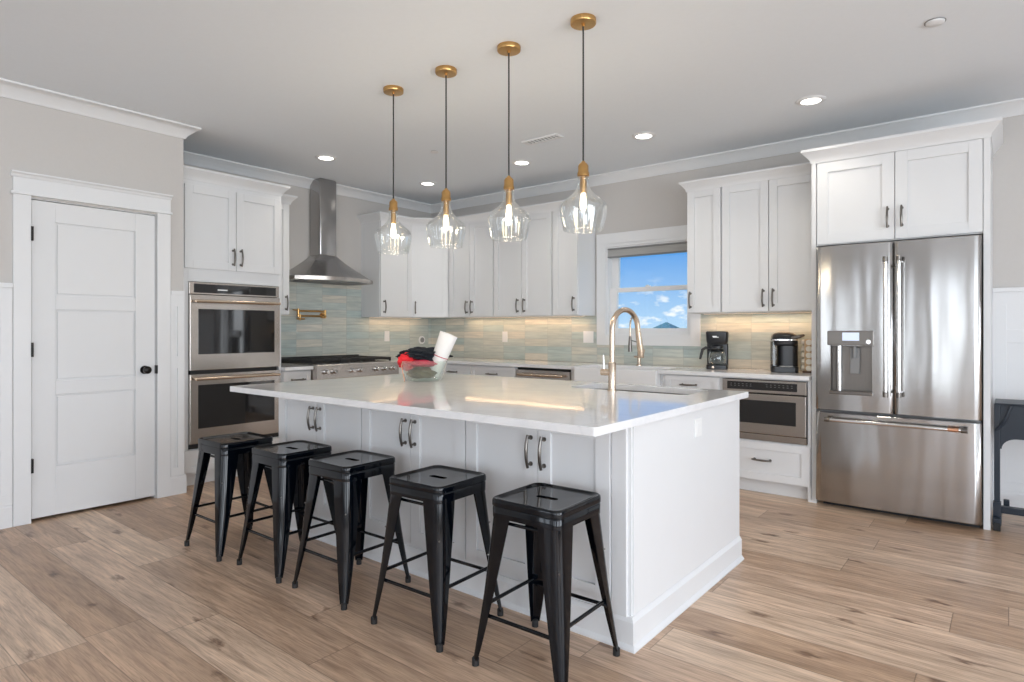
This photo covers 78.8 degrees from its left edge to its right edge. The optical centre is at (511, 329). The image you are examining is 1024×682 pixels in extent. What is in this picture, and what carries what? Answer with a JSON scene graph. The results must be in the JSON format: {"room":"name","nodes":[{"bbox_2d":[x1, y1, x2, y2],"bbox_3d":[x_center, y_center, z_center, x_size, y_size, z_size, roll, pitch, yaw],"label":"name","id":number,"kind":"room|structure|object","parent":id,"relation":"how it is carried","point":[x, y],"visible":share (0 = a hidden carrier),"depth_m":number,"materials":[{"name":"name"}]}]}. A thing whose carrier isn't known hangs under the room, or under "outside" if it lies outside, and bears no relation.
{"room":"kitchen","nodes":[
{"label":"kitchen","id":0,"kind":"room"},
{"bbox_2d":[0,97,182,496],"bbox_3d":[-4.835,-0.150,2.400,0.870,2.740,6.508,0,0,39],"label":"wall","id":1,"kind":"structure","parent":0,"point":[37,139],"depth_m":4.17,"materials":[{"name":"beige paint"}]},
{"bbox_2d":[0,282,12,506],"bbox_3d":[-3.868,0.396,2.890,0.032,1.371,2.482,0,0,39],"label":"trim","id":2,"kind":"structure","parent":1,"relation":"attached to","point":[6,289],"depth_m":3.83,"materials":[{"name":"white paint"}]},
{"bbox_2d":[0,505,12,528],"bbox_3d":[-4.748,1.150,1.800,0.016,0.140,5.280,0,0,39],"label":"baseboard","id":3,"kind":"structure","parent":1,"relation":"attached to","point":[6,512],"depth_m":3.83,"materials":[{"name":"white paint"}]},
{"bbox_2d":[9,170,172,526],"bbox_3d":[-2.855,0.117,4.259,0.200,2.207,0.949,0,0,39],"label":"trim","id":4,"kind":"structure","parent":1,"relation":"attached to","point":[25,185],"depth_m":4.03,"materials":[{"name":"white paint"}]},
{"bbox_2d":[31,200,157,518],"bbox_3d":[-2.808,0.186,4.227,0.103,2.030,0.748,0,0,39],"label":"door","id":5,"kind":"structure","parent":1,"relation":"in","point":[94,369],"depth_m":4.21,"materials":[{"name":"white paint"}]},
{"bbox_2d":[0,78,200,139],"bbox_3d":[-4.651,-1.476,2.439,0.810,0.088,6.398,0,0,39],"label":"trim","id":6,"kind":"structure","parent":1,"relation":"attached to","point":[9,89],"depth_m":4.16,"materials":[{"name":"white paint"}]},
{"bbox_2d":[171,291,184,476],"bbox_3d":[-2.482,0.396,4.622,0.032,1.372,0.101,0,0,39],"label":"trim","id":7,"kind":"structure","parent":1,"relation":"attached to","point":[177,297],"depth_m":4.62,"materials":[{"name":"white paint"}]},
{"bbox_2d":[171,474,186,495],"bbox_3d":[-2.521,1.150,4.664,0.116,0.140,0.114,0,0,39],"label":"baseboard","id":8,"kind":"structure","parent":1,"relation":"attached to","point":[178,483],"depth_m":4.63,"materials":[{"name":"white paint"}]},
{"bbox_2d":[183,164,430,318],"bbox_3d":[-2.021,-0.150,6.495,0.150,2.740,3.402,0,0,39],"label":"wall","id":9,"kind":"structure","parent":0,"point":[348,225],"depth_m":6.62,"materials":[{"name":"beige paint"}]},
{"bbox_2d":[281,194,297,314],"bbox_3d":[-2.234,-0.694,5.803,0.379,1.103,0.292,0,0,39],"label":"upper cabinet","id":10,"kind":"object","parent":9,"relation":"attached to","point":[284,207],"depth_m":5.75,"materials":[{"name":"white paint"}]},
{"bbox_2d":[289,178,372,285],"bbox_3d":[-1.802,-0.997,6.238,0.494,1.044,0.916,0,0,39],"label":"range hood","id":11,"kind":"object","parent":9,"relation":"attached to","point":[322,266],"visible":0.98,"depth_m":6.23,"materials":[{"name":"silver metal"}]},
{"bbox_2d":[281,282,430,357],"bbox_3d":[-1.733,-0.118,6.728,0.008,0.883,2.362,0,0,39],"label":"tiled wall","id":12,"kind":"structure","parent":9,"relation":"attached to","point":[343,331],"depth_m":6.60,"materials":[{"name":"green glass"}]},
{"bbox_2d":[293,309,326,319],"bbox_3d":[-2.032,-0.152,6.261,0.108,0.115,0.421,0,0,39],"label":"pot filler","id":13,"kind":"object","parent":12,"relation":"attached to","point":[322,315],"visible":1,"depth_m":6.23,"materials":[{"name":"gold metal"}]},
{"bbox_2d":[384,331,388,340],"bbox_3d":[-1.424,0.070,7.101,0.008,0.116,0.072,0,0,39],"label":"outlet","id":14,"kind":"object","parent":12,"relation":"attached to","point":[386,333],"visible":1,"depth_m":7.09,"materials":[{"name":"white plastic"}]},
{"bbox_2d":[419,336,424,343],"bbox_3d":[-1.085,0.120,7.515,0.020,0.096,0.096,0,0,39],"label":"switch","id":15,"kind":"object","parent":12,"relation":"attached to","point":[421,338],"visible":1,"depth_m":7.50,"materials":[{"name":"white plastic"}]},
{"bbox_2d":[361,220,411,317],"bbox_3d":[-1.369,-0.661,6.889,0.373,1.038,0.448,0,0,39],"label":"upper cabinet","id":16,"kind":"object","parent":9,"relation":"attached to","point":[390,293],"visible":0.94,"depth_m":6.76,"materials":[{"name":"white paint"}]},
{"bbox_2d":[369,317,420,318],"bbox_3d":[-1.321,-0.138,7.101,0.025,0.006,0.760,0,0,39],"label":"light","id":17,"kind":"object","parent":16,"relation":"attached to","point":[369,317],"visible":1,"depth_m":6.95,"materials":[{"name":"white plastic"}]},
{"bbox_2d":[357,197,599,225],"bbox_3d":[-0.381,-1.208,6.558,2.622,0.085,0.652,0,0,19],"label":"crown molding","id":18,"kind":"structure","parent":16,"relation":"attached to","point":[572,203],"depth_m":6.61,"materials":[{"name":"white paint"}]},
{"bbox_2d":[281,354,398,379],"bbox_3d":[-1.702,0.703,6.177,0.725,0.875,0.960,0,0,39],"label":"rangetop","id":19,"kind":"object","parent":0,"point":[329,366],"visible":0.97,"depth_m":5.97,"materials":[{"name":"silver metal"}]},
{"bbox_2d":[281,360,388,364],"bbox_3d":[-1.769,0.318,6.231,0.548,0.008,0.950,0,0,39],"label":"cooktop","id":20,"kind":"object","parent":19,"relation":"in","point":[291,362],"depth_m":5.90,"materials":[{"name":"metal"}]},
{"bbox_2d":[0,0,1023,203],"bbox_3d":[-0.415,-1.570,1.042,9.550,0.100,9.910,0,0,39],"label":"ceiling","id":21,"kind":"structure","parent":0,"point":[277,85],"depth_m":3.65,"materials":[{"name":"paint"}]},
{"bbox_2d":[315,155,336,160],"bbox_3d":[-1.637,-1.514,5.485,0.184,0.011,0.184,0,0,39],"label":"recessed light","id":22,"kind":"object","parent":21,"relation":"in","point":[320,157],"visible":1,"depth_m":5.47,"materials":[{"name":"white plastic"}]},
{"bbox_2d":[375,85,411,254],"bbox_3d":[-0.747,-1.003,3.925,0.235,1.035,0.235,0,0,39],"label":"pendant lamp","id":23,"kind":"object","parent":21,"relation":"hanging from","point":[390,90],"visible":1,"depth_m":3.91,"materials":[{"name":"clear glass"}]},
{"bbox_2d":[391,211,395,223],"bbox_3d":[-0.747,-0.710,3.925,0.034,0.084,0.034,0,0,39],"label":"socket","id":24,"kind":"object","parent":23,"relation":"attached to","point":[393,213],"depth_m":3.91,"materials":[{"name":"gold metal"}]},
{"bbox_2d":[419,181,436,185],"bbox_3d":[-0.873,-1.514,6.448,0.184,0.011,0.184,0,0,39],"label":"recessed light","id":25,"kind":"object","parent":21,"relation":"in","point":[425,183],"visible":1,"depth_m":6.44,"materials":[{"name":"white plastic"}]},
{"bbox_2d":[426,65,465,248],"bbox_3d":[-0.385,-1.003,3.635,0.235,1.035,0.235,0,0,39],"label":"pendant lamp","id":26,"kind":"object","parent":21,"relation":"hanging from","point":[444,71],"visible":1,"depth_m":3.62,"materials":[{"name":"clear glass"}]},
{"bbox_2d":[443,201,448,215],"bbox_3d":[-0.385,-0.710,3.635,0.034,0.084,0.034,0,0,39],"label":"socket","id":27,"kind":"object","parent":26,"relation":"attached to","point":[446,203],"depth_m":3.62,"materials":[{"name":"gold metal"}]},
{"bbox_2d":[487,41,530,241],"bbox_3d":[-0.017,-1.003,3.341,0.235,1.035,0.235,0,0,39],"label":"pendant lamp","id":28,"kind":"object","parent":21,"relation":"hanging from","point":[507,48],"visible":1,"depth_m":3.33,"materials":[{"name":"clear glass"}]},
{"bbox_2d":[506,190,511,205],"bbox_3d":[-0.017,-0.710,3.341,0.034,0.084,0.034,0,0,39],"label":"socket","id":29,"kind":"object","parent":28,"relation":"attached to","point":[508,192],"depth_m":3.33,"materials":[{"name":"gold metal"}]},
{"bbox_2d":[512,159,531,164],"bbox_3d":[0.088,-1.514,5.641,0.184,0.011,0.184,0,0,39],"label":"recessed light","id":30,"kind":"object","parent":21,"relation":"in","point":[521,161],"visible":1,"depth_m":5.63,"materials":[{"name":"white plastic"}]},
{"bbox_2d":[521,133,562,145],"bbox_3d":[0.239,-1.515,4.957,0.340,0.010,0.100,0,0,39],"label":"ceiling vent","id":31,"kind":"object","parent":21,"relation":"in","point":[552,136],"visible":1,"depth_m":4.94,"materials":[{"name":"white metal"}]},
{"bbox_2d":[559,13,606,233],"bbox_3d":[0.349,-1.003,3.048,0.235,1.035,0.235,0,0,39],"label":"pendant lamp","id":32,"kind":"object","parent":21,"relation":"hanging from","point":[581,21],"visible":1,"depth_m":3.04,"materials":[{"name":"clear glass"}]},
{"bbox_2d":[580,176,586,193],"bbox_3d":[0.349,-0.710,3.048,0.034,0.084,0.034,0,0,39],"label":"socket","id":33,"kind":"object","parent":32,"relation":"attached to","point":[583,184],"depth_m":3.03,"materials":[{"name":"gold metal"}]},
{"bbox_2d":[632,132,655,139],"bbox_3d":[1.028,-1.514,4.863,0.184,0.011,0.184,0,0,39],"label":"recessed light","id":34,"kind":"object","parent":21,"relation":"in","point":[640,135],"visible":1,"depth_m":4.85,"materials":[{"name":"white plastic"}]},
{"bbox_2d":[796,95,825,105],"bbox_3d":[1.976,-1.514,4.118,0.184,0.011,0.184,0,0,39],"label":"recessed light","id":35,"kind":"object","parent":21,"relation":"in","point":[813,99],"visible":1,"depth_m":4.11,"materials":[{"name":"white paint"}]},
{"bbox_2d":[924,17,945,26],"bbox_3d":[2.085,-1.514,3.070,0.092,0.012,0.092,0,0,39],"label":"smoke detector","id":36,"kind":"object","parent":21,"relation":"attached to","point":[934,22],"visible":1,"depth_m":3.06,"materials":[{"name":"white paint"}]},
{"bbox_2d":[0,471,1023,681],"bbox_3d":[-0.415,1.270,1.042,9.550,0.100,9.910,0,0,39],"label":"floor","id":37,"kind":"structure","parent":0,"point":[820,591],"depth_m":2.66,"materials":[{"name":"brown wood"}]},
{"bbox_2d":[184,432,272,561],"bbox_3d":[-1.576,0.916,3.553,0.401,0.608,0.400,0,0,39],"label":"bar stool","id":38,"kind":"object","parent":37,"relation":"on","point":[231,452],"visible":0.72,"depth_m":3.47,"materials":[{"name":"black metal"}]},
{"bbox_2d":[183,179,280,485],"bbox_3d":[-2.490,0.010,5.265,0.654,2.423,0.866,0,0,39],"label":"tall cabinet","id":39,"kind":"object","parent":37,"relation":"on","point":[231,235],"visible":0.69,"depth_m":5.03,"materials":[{"name":"white paint"}]},
{"bbox_2d":[188,281,280,448],"bbox_3d":[-2.442,0.274,5.256,0.619,1.297,0.757,0,0,39],"label":"double wall oven","id":40,"kind":"object","parent":39,"relation":"in","point":[234,329],"visible":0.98,"depth_m":5.05,"materials":[{"name":"silver metal"}]},
{"bbox_2d":[183,165,289,196],"bbox_3d":[-2.339,-1.210,5.180,0.295,0.090,0.919,0,0,39],"label":"crown molding","id":41,"kind":"structure","parent":39,"relation":"on","point":[190,173],"depth_m":5.07,"materials":[{"name":"white paint"}]},
{"bbox_2d":[237,440,335,583],"bbox_3d":[-1.155,0.916,3.270,0.401,0.608,0.400,0,0,39],"label":"bar stool","id":42,"kind":"object","parent":37,"relation":"on","point":[288,461],"visible":0.77,"depth_m":3.18,"materials":[{"name":"black metal"}]},
{"bbox_2d":[281,370,310,381],"bbox_3d":[-2.128,0.789,5.716,0.653,0.862,0.284,0,0,39],"label":"base cabinet","id":43,"kind":"object","parent":37,"relation":"on","point":[296,375],"visible":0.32,"depth_m":5.52,"materials":[{"name":"white paint"}]},
{"bbox_2d":[281,364,313,370],"bbox_3d":[-2.129,0.341,5.715,0.636,0.031,0.286,0,0,39],"label":"countertop","id":44,"kind":"structure","parent":43,"relation":"on","point":[284,367],"depth_m":5.55,"materials":[{"name":"white stone"}]},
{"bbox_2d":[292,450,410,610],"bbox_3d":[-0.766,0.916,2.984,0.401,0.608,0.400,0,0,38],"label":"bar stool","id":45,"kind":"object","parent":37,"relation":"on","point":[350,471],"visible":0.94,"depth_m":2.89,"materials":[{"name":"black metal"}]},
{"bbox_2d":[371,465,502,652],"bbox_3d":[-0.312,0.916,2.629,0.401,0.608,0.400,0,0,37],"label":"bar stool","id":46,"kind":"object","parent":37,"relation":"on","point":[438,487],"visible":0.95,"depth_m":2.51,"materials":[{"name":"black metal"}]},
{"bbox_2d":[440,364,517,376],"bbox_3d":[-0.256,0.789,6.649,1.193,0.862,0.653,0,0,39],"label":"base cabinet","id":47,"kind":"object","parent":37,"relation":"on","point":[503,371],"visible":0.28,"depth_m":6.35,"materials":[{"name":"white paint"}]},
{"bbox_2d":[378,357,811,380],"bbox_3d":[0.399,0.341,5.825,4.447,0.031,1.107,0,0,39],"label":"countertop","id":48,"kind":"structure","parent":47,"relation":"on","point":[679,370],"depth_m":5.40,"materials":[{"name":"white stone"}]},
{"bbox_2d":[574,365,668,385],"bbox_3d":[0.990,0.466,5.475,0.789,0.269,0.407,0,0,39],"label":"farmhouse sink","id":49,"kind":"object","parent":48,"relation":"in","point":[650,376],"visible":0.24,"depth_m":5.29,"materials":[{"name":"ceramic"}]},
{"bbox_2d":[628,316,644,365],"bbox_3d":[1.133,0.094,5.648,0.116,0.463,0.220,0,0,39],"label":"bridge faucet","id":50,"kind":"object","parent":48,"relation":"on","point":[630,338],"visible":0.62,"depth_m":5.59,"materials":[{"name":"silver metal"}]},
{"bbox_2d":[699,331,728,368],"bbox_3d":[1.699,0.168,5.242,0.234,0.314,0.195,0,0,21],"label":"coffee maker","id":51,"kind":"object","parent":48,"relation":"on","point":[717,346],"visible":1,"depth_m":5.19,"materials":[{"name":"black plastic"}]},
{"bbox_2d":[770,332,804,372],"bbox_3d":[2.144,0.170,4.862,0.239,0.310,0.283,0,0,21],"label":"coffee machine","id":52,"kind":"object","parent":48,"relation":"on","point":[784,345],"visible":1,"depth_m":4.79,"materials":[{"name":"black plastic"}]},
{"bbox_2d":[801,339,811,372],"bbox_3d":[2.296,0.198,4.774,0.128,0.255,0.175,0,0,39],"label":"pod holder","id":53,"kind":"object","parent":48,"relation":"on","point":[807,348],"visible":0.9,"depth_m":4.72,"materials":[{"name":"brown wood"}]},
{"bbox_2d":[279,389,743,653],"bbox_3d":[-0.139,0.789,3.596,2.500,0.861,1.269,0,0,39],"label":"kitchen island","id":54,"kind":"object","parent":37,"relation":"on","point":[668,488],"visible":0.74,"depth_m":2.77,"materials":[{"name":"white paint"}]},
{"bbox_2d":[230,373,747,436],"bbox_3d":[-0.194,0.343,3.472,2.470,0.031,1.570,0,0,39],"label":"island countertop","id":55,"kind":"structure","parent":54,"relation":"on","point":[563,406],"depth_m":3.02,"materials":[{"name":"white stone"}]},
{"bbox_2d":[402,360,447,381],"bbox_3d":[-0.570,0.262,4.042,0.308,0.129,0.308,0,0,39],"label":"glass bowl","id":56,"kind":"object","parent":55,"relation":"on","point":[417,380],"visible":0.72,"depth_m":4.02,"materials":[{"name":"clear glass"}]},
{"bbox_2d":[397,352,416,370],"bbox_3d":[-0.673,0.204,4.015,0.129,0.122,0.097,0,0,3],"label":"bandana","id":57,"kind":"object","parent":56,"relation":"in","point":[406,365],"visible":0.73,"depth_m":3.98,"materials":[{"name":"red fabric"}]},
{"bbox_2d":[406,366,436,378],"bbox_3d":[-0.581,0.270,4.047,0.205,0.092,0.207,0,0,-2],"label":"folded cloth","id":58,"kind":"object","parent":56,"relation":"in","point":[418,372],"visible":0.8,"depth_m":3.98,"materials":[{"name":"fabric"}]},
{"bbox_2d":[410,360,436,366],"bbox_3d":[-0.567,0.215,4.017,0.200,0.051,0.201,0,0,-6],"label":"folded cloth","id":59,"kind":"object","parent":58,"relation":"on","point":[422,363],"visible":0.85,"depth_m":3.95,"materials":[{"name":"fabric"}]},
{"bbox_2d":[395,347,452,360],"bbox_3d":[-0.572,0.164,4.068,0.292,0.113,0.273,0,0,39],"label":"cloth","id":60,"kind":"object","parent":59,"relation":"on","point":[419,353],"visible":0.71,"depth_m":4.00,"materials":[{"name":"black fabric"}]},
{"bbox_2d":[430,331,456,376],"bbox_3d":[-0.450,0.155,4.036,0.193,0.300,0.119,0,0,2],"label":"paper roll","id":61,"kind":"object","parent":56,"relation":"in","point":[445,342],"visible":0.86,"depth_m":4.00,"materials":[{"name":"paper"}]},
{"bbox_2d":[600,307,643,390],"bbox_3d":[0.620,0.101,3.411,0.306,0.452,0.091,0,0,-30],"label":"gooseneck faucet","id":62,"kind":"object","parent":55,"relation":"on","point":[611,371],"visible":1,"depth_m":3.34,"materials":[{"name":"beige metal"}]},
{"bbox_2d":[602,389,688,394],"bbox_3d":[0.699,0.425,3.479,0.724,0.132,0.346,0,0,39],"label":"prep sink","id":63,"kind":"object","parent":55,"relation":"in","point":[602,389],"visible":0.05,"depth_m":3.62,"materials":[{"name":"metal"}]},
{"bbox_2d":[694,417,701,437],"bbox_3d":[0.860,0.450,2.878,0.005,0.084,0.080,0,0,39],"label":"outlet plate","id":64,"kind":"object","parent":54,"relation":"attached to","point":[697,420],"depth_m":2.87,"materials":[{"name":"white plastic"}]},
{"bbox_2d":[697,422,700,432],"bbox_3d":[0.863,0.450,2.876,0.002,0.050,0.040,0,0,39],"label":"socket","id":65,"kind":"object","parent":54,"relation":"attached to","point":[698,423],"depth_m":2.87,"materials":[{"name":"white plastic"}]},
{"bbox_2d":[516,367,570,380],"bbox_3d":[0.446,0.792,6.064,0.620,0.855,0.632,0,0,39],"label":"dishwasher","id":66,"kind":"object","parent":37,"relation":"on","point":[521,372],"visible":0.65,"depth_m":5.83,"materials":[{"name":"silver metal"}]},
{"bbox_2d":[472,483,619,681],"bbox_3d":[0.130,0.916,2.304,0.401,0.608,0.400,0,0,38],"label":"bar stool","id":67,"kind":"object","parent":37,"relation":"on","point":[549,513],"visible":1,"depth_m":2.23,"materials":[{"name":"black metal"}]},
{"bbox_2d":[571,370,662,385],"bbox_3d":[1.051,0.789,5.604,0.890,0.862,0.653,0,0,39],"label":"base cabinet","id":68,"kind":"object","parent":37,"relation":"on","point":[572,371],"visible":0.02,"depth_m":5.66,"materials":[{"name":"white paint"}]},
{"bbox_2d":[663,374,720,389],"bbox_3d":[1.588,0.789,5.174,0.480,0.862,0.653,0,0,39],"label":"drawer","id":69,"kind":"object","parent":37,"relation":"on","point":[669,380],"visible":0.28,"depth_m":4.94,"materials":[{"name":"white paint"}]},
{"bbox_2d":[721,377,811,499],"bbox_3d":[2.030,0.789,4.821,0.646,0.863,0.653,0,0,39],"label":"base cabinet","id":70,"kind":"object","parent":37,"relation":"on","point":[784,469],"depth_m":4.55,"materials":[{"name":"white paint"}]},
{"bbox_2d":[816,235,982,527],"bbox_3d":[2.644,0.323,4.259,0.921,1.795,0.706,0,0,39],"label":"refrigerator","id":71,"kind":"object","parent":37,"relation":"on","point":[899,324],"visible":1,"depth_m":3.99,"materials":[{"name":"grey metal"}]},
{"bbox_2d":[808,137,992,529],"bbox_3d":[2.679,0.010,4.321,1.025,2.420,0.623,0,0,39],"label":"tall cabinet","id":72,"kind":"object","parent":37,"relation":"on","point":[943,190],"visible":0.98,"depth_m":4.04,"materials":[{"name":"white paint"}]},
{"bbox_2d":[679,117,1002,191],"bbox_3d":[2.281,-1.218,4.630,2.148,0.105,0.637,0,0,39],"label":"crown molding","id":73,"kind":"structure","parent":72,"relation":"on","point":[992,128],"depth_m":4.18,"materials":[{"name":"white paint"}]},
{"bbox_2d":[992,399,1023,531],"bbox_3d":[3.295,0.834,3.732,0.654,0.772,0.375,0,0,39],"label":"table","id":74,"kind":"object","parent":37,"relation":"on","point":[1008,413],"visible":1,"depth_m":3.81,"materials":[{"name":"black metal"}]},
{"bbox_2d":[431,115,1023,370],"bbox_3d":[2.708,-0.150,4.794,9.360,2.740,0.150,0,0,39],"label":"wall","id":75,"kind":"structure","parent":0,"point":[659,201],"depth_m":5.42,"materials":[{"name":"beige paint"}]},
{"bbox_2d":[402,226,451,317],"bbox_3d":[-0.947,-0.661,7.223,0.615,1.038,0.621,0,0,39],"label":"upper cabinet","id":76,"kind":"object","parent":75,"relation":"attached to","point":[430,266],"visible":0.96,"depth_m":7.00,"materials":[{"name":"white paint"}]},
{"bbox_2d":[449,220,493,317],"bbox_3d":[-0.373,-0.661,6.923,0.668,1.038,0.373,0,0,39],"label":"upper cabinet","id":77,"kind":"object","parent":75,"relation":"attached to","point":[471,265],"visible":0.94,"depth_m":6.79,"materials":[{"name":"white paint"}]},
{"bbox_2d":[494,211,552,316],"bbox_3d":[0.185,-0.661,6.476,0.758,1.038,0.373,0,0,39],"label":"upper cabinet","id":78,"kind":"object","parent":75,"relation":"attached to","point":[523,270],"visible":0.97,"depth_m":6.34,"materials":[{"name":"white paint"}]},
{"bbox_2d":[553,208,595,315],"bbox_3d":[0.599,-0.661,6.145,0.298,1.038,0.373,0,0,39],"label":"upper cabinet","id":79,"kind":"object","parent":75,"relation":"attached to","point":[574,255],"visible":0.98,"depth_m":6.05,"materials":[{"name":"white paint"}]},
{"bbox_2d":[183,98,1023,212],"bbox_3d":[1.599,-1.476,3.567,9.160,0.088,3.152,0,0,39],"label":"trim","id":80,"kind":"structure","parent":75,"relation":"attached to","point":[1015,107],"depth_m":5.47,"materials":[{"name":"white paint"}]},
{"bbox_2d":[431,313,811,369],"bbox_3d":[0.744,0.090,6.263,4.457,0.465,0.008,0,0,39],"label":"tiled wall","id":81,"kind":"structure","parent":75,"relation":"attached to","point":[529,338],"depth_m":6.25,"materials":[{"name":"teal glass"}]},
{"bbox_2d":[477,317,514,317],"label":"light","id":82,"kind":"object","parent":81,"relation":"attached to","point":[477,317],"depth_m":6.88,"materials":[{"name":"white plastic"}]},
{"bbox_2d":[502,332,507,341],"bbox_3d":[-0.079,0.075,6.912,0.072,0.116,0.008,0,0,39],"label":"outlet","id":83,"kind":"object","parent":81,"relation":"attached to","point":[504,334],"visible":1,"depth_m":6.91,"materials":[{"name":"white plastic"}]},
{"bbox_2d":[537,316,576,316],"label":"light","id":84,"kind":"object","parent":81,"relation":"attached to","point":[537,316],"depth_m":6.37,"materials":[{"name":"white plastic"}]},
{"bbox_2d":[583,331,593,342],"bbox_3d":[0.764,0.070,6.238,0.118,0.116,0.008,0,0,39],"label":"outlet","id":85,"kind":"object","parent":81,"relation":"attached to","point":[588,336],"visible":1,"depth_m":6.24,"materials":[{"name":"white plastic"}]},
{"bbox_2d":[715,313,764,313],"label":"light","id":86,"kind":"object","parent":81,"relation":"attached to","point":[762,313],"depth_m":5.21,"materials":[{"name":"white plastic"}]},
{"bbox_2d":[596,225,700,345],"bbox_3d":[1.303,-0.398,5.904,1.061,1.088,0.172,0,0,39],"label":"window","id":87,"kind":"structure","parent":75,"relation":"in","point":[608,269],"depth_m":5.95,"materials":[{"name":"white paint"}]},
{"bbox_2d":[608,241,686,257],"bbox_3d":[1.280,-0.751,5.871,0.837,0.091,0.052,0,0,39],"label":"window shade","id":88,"kind":"object","parent":87,"relation":"attached to","point":[677,247],"visible":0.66,"depth_m":5.84,"materials":[{"name":"grey fabric"}]},
{"bbox_2d":[687,187,721,313],"bbox_3d":[1.679,-0.661,5.281,0.293,1.038,0.373,0,0,39],"label":"upper cabinet","id":89,"kind":"object","parent":75,"relation":"attached to","point":[704,207],"visible":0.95,"depth_m":5.17,"materials":[{"name":"white paint"}]},
{"bbox_2d":[722,174,811,312],"bbox_3d":[2.082,-0.661,4.959,0.736,1.038,0.373,0,0,39],"label":"upper cabinet","id":90,"kind":"object","parent":75,"relation":"attached to","point":[767,225],"visible":0.95,"depth_m":4.85,"materials":[{"name":"white paint"}]},
{"bbox_2d":[775,312,811,312],"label":"light","id":91,"kind":"object","parent":90,"relation":"attached to","point":[775,312],"depth_m":4.95,"materials":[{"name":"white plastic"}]},
{"bbox_2d":[992,287,1023,492],"bbox_3d":[4.708,0.398,3.079,3.697,1.366,0.032,0,0,39],"label":"wainscoting","id":92,"kind":"structure","parent":75,"relation":"attached to","point":[1008,302],"depth_m":4.18,"materials":[{"name":"white paint"}]},
{"bbox_2d":[993,489,1023,507],"bbox_3d":[4.712,1.150,3.084,3.694,0.140,0.016,0,0,39],"label":"baseboard","id":93,"kind":"structure","parent":75,"relation":"attached to","point":[1016,499],"depth_m":4.16,"materials":[{"name":"white paint"}]},
{"label":"outside","id":94,"kind":"structure","parent":0,"visible":0},
{"bbox_3d":[22.333,4.470,43.924,100.000,0.100,83.500,0,0,39],"label":"ground","id":95,"kind":"structure","parent":94,"visible":0},
{"bbox_2d":[654,322,678,327],"bbox_3d":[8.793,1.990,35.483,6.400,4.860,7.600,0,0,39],"label":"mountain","id":96,"kind":"structure","parent":95,"relation":"on","point":[666,324],"depth_m":35.23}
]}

